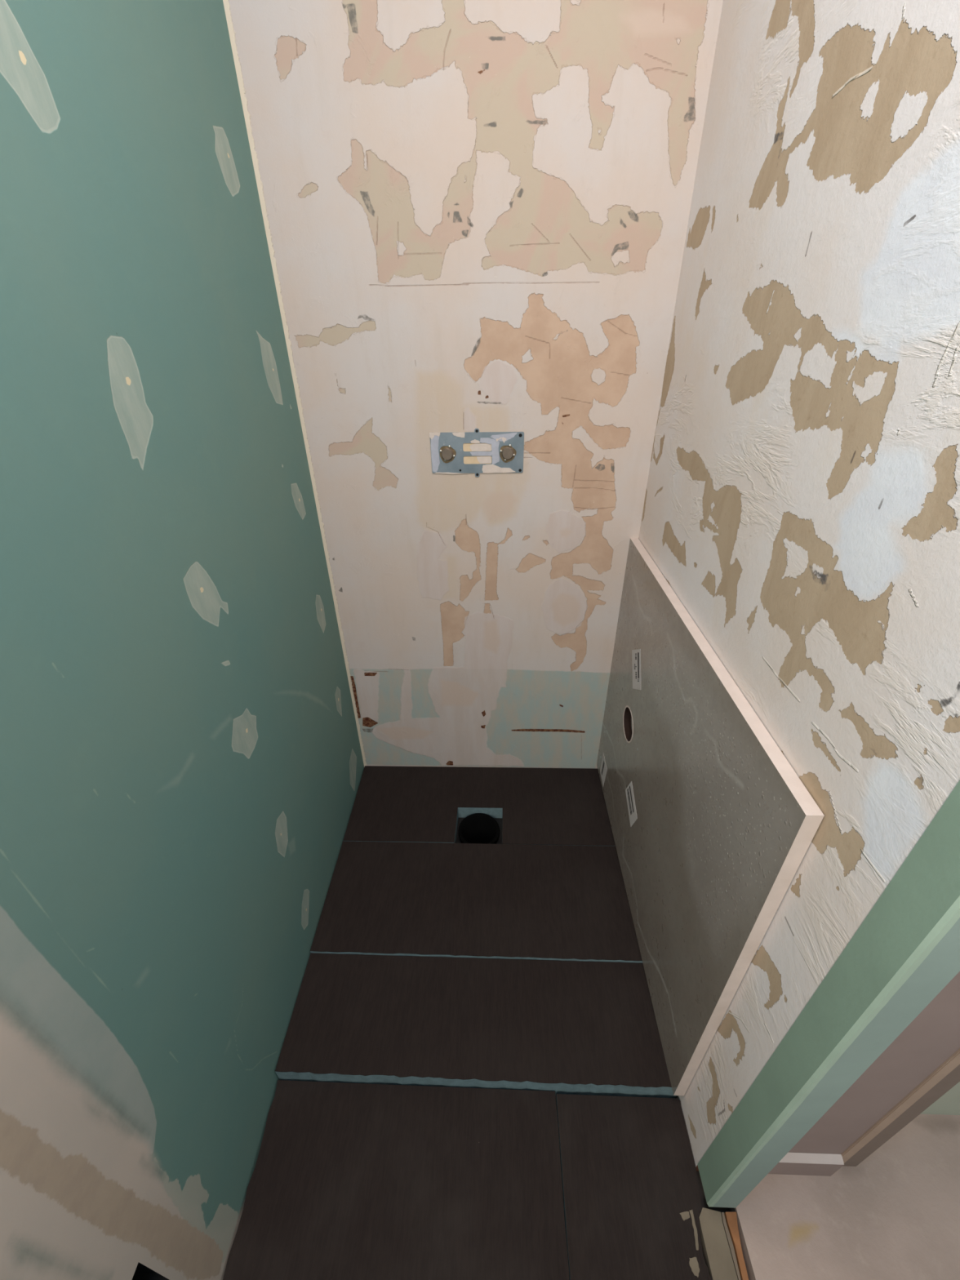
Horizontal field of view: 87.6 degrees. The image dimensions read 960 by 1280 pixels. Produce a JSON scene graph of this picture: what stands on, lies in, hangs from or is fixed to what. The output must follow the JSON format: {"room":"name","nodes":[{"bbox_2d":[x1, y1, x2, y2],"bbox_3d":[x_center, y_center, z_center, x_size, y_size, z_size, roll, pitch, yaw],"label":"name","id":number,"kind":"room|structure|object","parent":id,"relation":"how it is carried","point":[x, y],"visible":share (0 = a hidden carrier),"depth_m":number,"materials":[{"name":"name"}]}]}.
{"room":"building under construction","nodes":[
{"label":"building under construction","id":0,"kind":"room"},
{"bbox_2d":[0,0,364,1279],"bbox_3d":[-0.481,-0.054,0.381,0.106,2.430,1.900,0,31,2],"label":"wall","id":1,"kind":"structure","parent":0,"point":[182,766],"depth_m":0.66,"materials":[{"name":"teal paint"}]},
{"bbox_2d":[132,1262,168,1279],"bbox_3d":[-0.470,0.866,0.636,0.070,0.128,0.093,0,31,2],"label":"junction box","id":2,"kind":"object","parent":1,"relation":"attached to","point":[142,1272],"visible":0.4,"depth_m":0.70,"materials":[{"name":"black plastic"}]},
{"bbox_2d":[222,0,723,768],"bbox_3d":[0.004,-0.572,1.221,0.930,2.430,0.100,0,31,2],"label":"wall","id":3,"kind":"structure","parent":0,"point":[475,213],"depth_m":1.08,"materials":[{"name":"paint"}]},
{"bbox_2d":[429,428,524,476],"bbox_3d":[-0.008,-0.457,1.226,0.229,0.114,0.011,0,31,2],"label":"mounting plate","id":4,"kind":"object","parent":3,"relation":"attached to","point":[477,452],"visible":1,"depth_m":1.23,"materials":[{"name":"silver metal"}]},
{"bbox_2d":[555,1094,959,1279],"bbox_3d":[0.822,1.239,0.714,2.650,0.220,2.600,0,31,2],"label":"floor","id":5,"kind":"structure","parent":0,"point":[894,1215],"depth_m":0.88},
{"bbox_2d":[222,1080,569,1279],"bbox_3d":[-0.149,1.202,0.617,0.581,0.030,1.016,0,31,2],"label":"tile","id":6,"kind":"object","parent":5,"relation":"on","point":[348,1181],"visible":1,"depth_m":0.92,"materials":[{"name":"black tile"}]},
{"bbox_2d":[275,953,676,1097],"bbox_3d":[-0.009,0.862,1.140,0.832,0.064,0.245,0,31,2],"label":"tile","id":7,"kind":"object","parent":5,"relation":"on","point":[560,1027],"visible":0.85,"depth_m":1.10,"materials":[{"name":"black tile"}]},
{"bbox_2d":[596,537,824,1095],"bbox_3d":[0.402,0.317,1.163,0.021,0.830,0.899,0,31,2],"label":"wall panel","id":8,"kind":"object","parent":7,"relation":"on","point":[712,824],"visible":1,"depth_m":0.93,"materials":[{"name":"grey laminate"}]},
{"bbox_2d":[310,840,642,963],"bbox_3d":[-0.003,0.717,1.381,0.837,0.061,0.328,0,31,2],"label":"tile","id":9,"kind":"object","parent":5,"relation":"on","point":[475,900],"visible":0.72,"depth_m":1.34,"materials":[{"name":"black tile"}]},
{"bbox_2d":[455,813,502,844],"bbox_3d":[-0.002,0.684,1.633,0.162,0.196,0.148,0,31,2],"label":"floor drain","id":10,"kind":"object","parent":5,"relation":"on","point":[477,828],"visible":0.33,"depth_m":1.64,"materials":[{"name":"black plastic"}]},
{"bbox_2d":[342,765,615,846],"bbox_3d":[0.004,0.553,1.658,0.842,0.052,0.316,0,31,2],"label":"tile","id":11,"kind":"object","parent":5,"relation":"on","point":[399,804],"visible":0.81,"depth_m":1.64,"materials":[{"name":"black tile"}]},
{"bbox_2d":[555,1093,711,1279],"bbox_3d":[0.265,1.206,0.600,0.254,0.030,1.008,0,31,2],"label":"tile","id":12,"kind":"object","parent":5,"relation":"on","point":[628,1171],"visible":0.98,"depth_m":0.91,"materials":[{"name":"black tile"}]},
{"bbox_2d":[679,1211,689,1220],"bbox_3d":[0.362,1.014,0.882,0.017,0.001,0.010,-7,32,-10],"label":"smear","id":13,"kind":"object","parent":12,"relation":"on","point":[685,1215],"visible":1,"depth_m":0.88,"materials":[{"name":"beige paint"}]},
{"bbox_2d":[688,1209,698,1250],"bbox_3d":[0.372,1.022,0.869,0.007,0.001,0.047,2,31,5],"label":"smear","id":14,"kind":"object","parent":12,"relation":"on","point":[695,1234],"visible":1,"depth_m":0.87,"materials":[{"name":"beige paint"}]},
{"bbox_2d":[688,1257,699,1277],"bbox_3d":[0.357,1.044,0.834,0.015,0.001,0.022,0,31,2],"label":"smear","id":15,"kind":"object","parent":12,"relation":"on","point":[693,1262],"visible":1,"depth_m":0.83,"materials":[{"name":"beige paint"}]},
{"bbox_2d":[724,1212,748,1279],"bbox_3d":[0.402,1.246,0.531,0.019,0.029,0.856,2,31,5],"label":"batten","id":16,"kind":"object","parent":5,"relation":"on","point":[731,1218],"visible":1,"depth_m":0.86,"materials":[{"name":"orange wood"}]},
{"bbox_2d":[631,0,959,1208],"bbox_3d":[0.427,-0.274,0.719,0.051,2.430,1.043,0,31,2],"label":"wall","id":17,"kind":"structure","parent":0,"point":[802,505],"depth_m":0.57,"materials":[{"name":"paint"}]},
{"bbox_2d":[698,1207,737,1279],"bbox_3d":[0.402,1.246,0.532,0.059,0.028,0.858,0,31,2],"label":"trim","id":18,"kind":"structure","parent":17,"relation":"attached to","point":[717,1255],"depth_m":0.85,"materials":[{"name":"beige wood"}]},
{"bbox_2d":[720,1212,741,1279],"bbox_3d":[0.406,1.248,0.531,0.055,0.026,0.854,0,31,2],"label":"trim","id":19,"kind":"structure","parent":17,"relation":"attached to","point":[726,1228],"depth_m":0.86,"materials":[{"name":"beige wood"}]},
{"bbox_2d":[788,971,959,1154],"bbox_3d":[0.535,-0.071,0.354,0.191,2.400,0.100,0,31,2],"label":"wall","id":20,"kind":"structure","parent":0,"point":[933,1036],"depth_m":0.72,"materials":[{"name":"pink paint"}]},
{"bbox_2d":[768,1152,844,1176],"bbox_3d":[0.549,0.951,0.910,0.192,0.075,0.012,0,31,2],"label":"baseboard","id":21,"kind":"structure","parent":20,"relation":"attached to","point":[793,1163],"depth_m":0.89,"materials":[{"name":"grey paint"}]},
{"bbox_2d":[920,1081,959,1115],"bbox_3d":[1.403,-0.098,0.376,1.476,2.400,0.055,0,31,2],"label":"wall","id":22,"kind":"structure","parent":0,"point":[948,1104],"depth_m":0.97,"materials":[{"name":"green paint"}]},
{"bbox_2d":[840,1048,959,1163],"bbox_3d":[0.639,-0.072,0.349,0.018,2.396,0.103,0,31,2],"label":"trim","id":23,"kind":"structure","parent":22,"relation":"attached to","point":[949,1064],"depth_m":0.76,"materials":[{"name":"beige wood"}]},
{"bbox_2d":[843,1064,959,1166],"bbox_3d":[0.666,-0.069,0.343,0.036,2.396,0.084,0,31,2],"label":"trim","id":24,"kind":"structure","parent":22,"relation":"attached to","point":[949,1081],"depth_m":0.80,"materials":[{"name":"beige wood"}]}
]}

